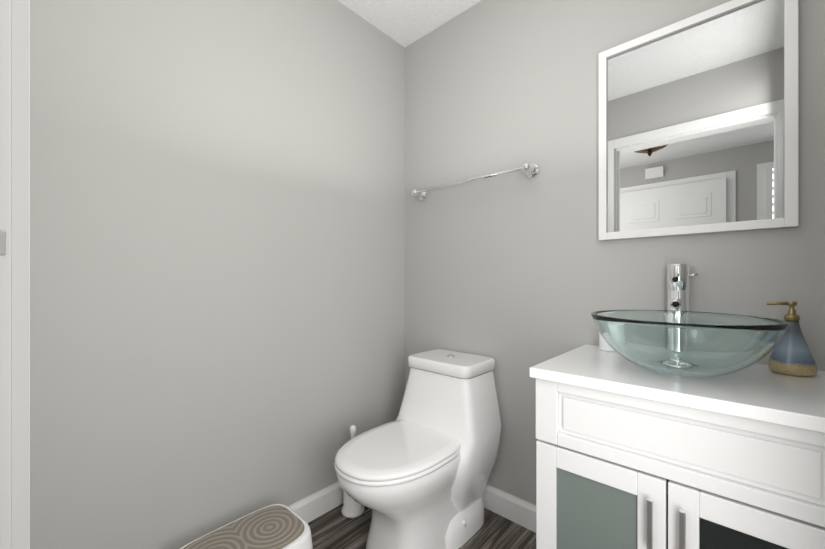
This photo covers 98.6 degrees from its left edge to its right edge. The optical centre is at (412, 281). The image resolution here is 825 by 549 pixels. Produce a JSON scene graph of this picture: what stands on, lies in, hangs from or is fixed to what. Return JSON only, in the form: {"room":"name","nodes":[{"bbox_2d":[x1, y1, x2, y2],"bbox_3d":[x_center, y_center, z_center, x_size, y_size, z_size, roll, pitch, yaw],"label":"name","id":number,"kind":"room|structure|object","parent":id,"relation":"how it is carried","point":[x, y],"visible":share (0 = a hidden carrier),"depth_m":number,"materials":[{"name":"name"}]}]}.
{"room":"bathroom","nodes":[
{"label":"bathroom","id":0,"kind":"room"},
{"bbox_2d":[30,0,404,548],"bbox_3d":[-0.631,-0.140,1.509,0.110,2.440,1.617,0,0,42],"label":"wall","id":1,"kind":"structure","parent":0,"point":[217,264],"depth_m":1.29,"materials":[{"name":"grey paint"}]},
{"bbox_2d":[288,482,343,522],"bbox_3d":[-0.548,1.026,1.508,0.015,0.108,1.507,0,0,42],"label":"baseboard","id":2,"kind":"structure","parent":1,"relation":"attached to","point":[310,508],"depth_m":1.63,"materials":[{"name":"white wood"}]},
{"bbox_2d":[338,0,481,46],"bbox_3d":[0.073,-1.385,0.939,1.920,0.050,1.727,0,0,42],"label":"ceiling","id":3,"kind":"structure","parent":0,"point":[404,23],"depth_m":1.80,"materials":[{"name":"white paint"}]},
{"bbox_2d":[308,504,535,548],"bbox_3d":[0.073,1.105,0.939,1.920,0.050,1.727,0,0,42],"label":"floor","id":4,"kind":"structure","parent":0,"point":[334,528],"depth_m":1.52,"materials":[{"name":"wood"}]},
{"bbox_2d":[180,504,312,548],"bbox_3d":[-0.556,0.967,1.167,0.313,0.226,0.429,0,0,42],"label":"step stool","id":5,"kind":"object","parent":4,"relation":"on","point":[277,526],"visible":1,"depth_m":1.21,"materials":[{"name":"white plastic"}]},
{"bbox_2d":[341,425,364,517],"bbox_3d":[-0.279,0.878,1.667,0.108,0.402,0.108,0,0,42],"label":"toilet brush","id":6,"kind":"object","parent":4,"relation":"on","point":[351,508],"visible":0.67,"depth_m":1.63,"materials":[{"name":"white plastic"}]},
{"bbox_2d":[334,349,501,548],"bbox_3d":[0.015,0.715,1.497,0.444,0.731,0.746,0,0,42],"label":"toilet","id":7,"kind":"object","parent":4,"relation":"on","point":[416,474],"visible":1,"depth_m":1.43,"materials":[{"name":"white ceramic"}]},
{"bbox_2d":[530,344,824,548],"bbox_3d":[0.743,0.664,0.989,0.644,0.832,0.520,0,0,42],"label":"bathroom vanity","id":8,"kind":"object","parent":4,"relation":"on","point":[629,455],"visible":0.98,"depth_m":0.82,"materials":[{"name":"white wood"}]},
{"bbox_2d":[599,332,615,351],"bbox_3d":[0.707,0.204,1.272,0.072,0.086,0.072,0,0,42],"label":"cup","id":9,"kind":"object","parent":8,"relation":"on","point":[604,345],"visible":0.23,"depth_m":1.26,"materials":[{"name":"white ceramic"}]},
{"bbox_2d":[667,264,697,310],"bbox_3d":[0.871,0.095,1.151,0.084,0.304,0.098,0,0,42],"label":"faucet","id":10,"kind":"object","parent":8,"relation":"on","point":[678,280],"visible":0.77,"depth_m":1.14,"materials":[{"name":"silver metal"}]},
{"bbox_2d":[591,310,789,376],"bbox_3d":[0.725,0.171,0.972,0.424,0.152,0.424,0,0,42],"label":"sink bowl","id":11,"kind":"object","parent":8,"relation":"on","point":[690,343],"visible":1,"depth_m":0.84,"materials":[{"name":"clear glass"}]},
{"bbox_2d":[766,301,817,376],"bbox_3d":[1.017,0.150,0.954,0.095,0.193,0.092,0,0,42],"label":"soap dispenser","id":12,"kind":"object","parent":8,"relation":"on","point":[791,354],"visible":0.94,"depth_m":0.94,"materials":[{"name":"ceramic"}]},
{"bbox_2d":[405,0,824,504],"bbox_3d":[0.620,-0.140,1.535,1.920,2.440,0.110,0,0,42],"label":"wall","id":13,"kind":"structure","parent":0,"point":[516,276],"depth_m":1.54,"materials":[{"name":"grey paint"}]},
{"bbox_2d":[411,163,539,200],"bbox_3d":[0.262,-0.480,1.732,0.701,0.066,0.080,0,0,42],"label":"towel rail","id":14,"kind":"object","parent":13,"relation":"attached to","point":[531,170],"visible":1,"depth_m":1.61,"materials":[{"name":"silver metal"}]},
{"bbox_2d":[483,484,535,532],"bbox_3d":[0.577,1.026,1.488,1.700,0.108,0.015,0,0,42],"label":"baseboard","id":15,"kind":"structure","parent":13,"relation":"attached to","point":[519,511],"depth_m":1.60,"materials":[{"name":"white wood"}]},
{"bbox_2d":[599,0,797,240],"bbox_3d":[0.904,-0.510,1.182,0.516,0.710,0.024,0,0,42],"label":"mirror","id":16,"kind":"object","parent":13,"relation":"attached to","point":[698,123],"visible":0.98,"depth_m":1.15,"materials":[{"name":"white mirror"}]},
{"bbox_3d":[-0.231,-1.175,0.121,0.865,0.370,0.110,0,0,43],"label":"wall","id":17,"kind":"structure","parent":0,"visible":0},
{"bbox_2d":[0,0,29,548],"bbox_3d":[-0.231,0.014,0.121,0.989,2.132,0.142,0,0,42],"label":"door frame","id":18,"kind":"structure","parent":17,"relation":"attached to","point":[14,274],"depth_m":0.45,"materials":[{"name":"white wood"}]}
]}

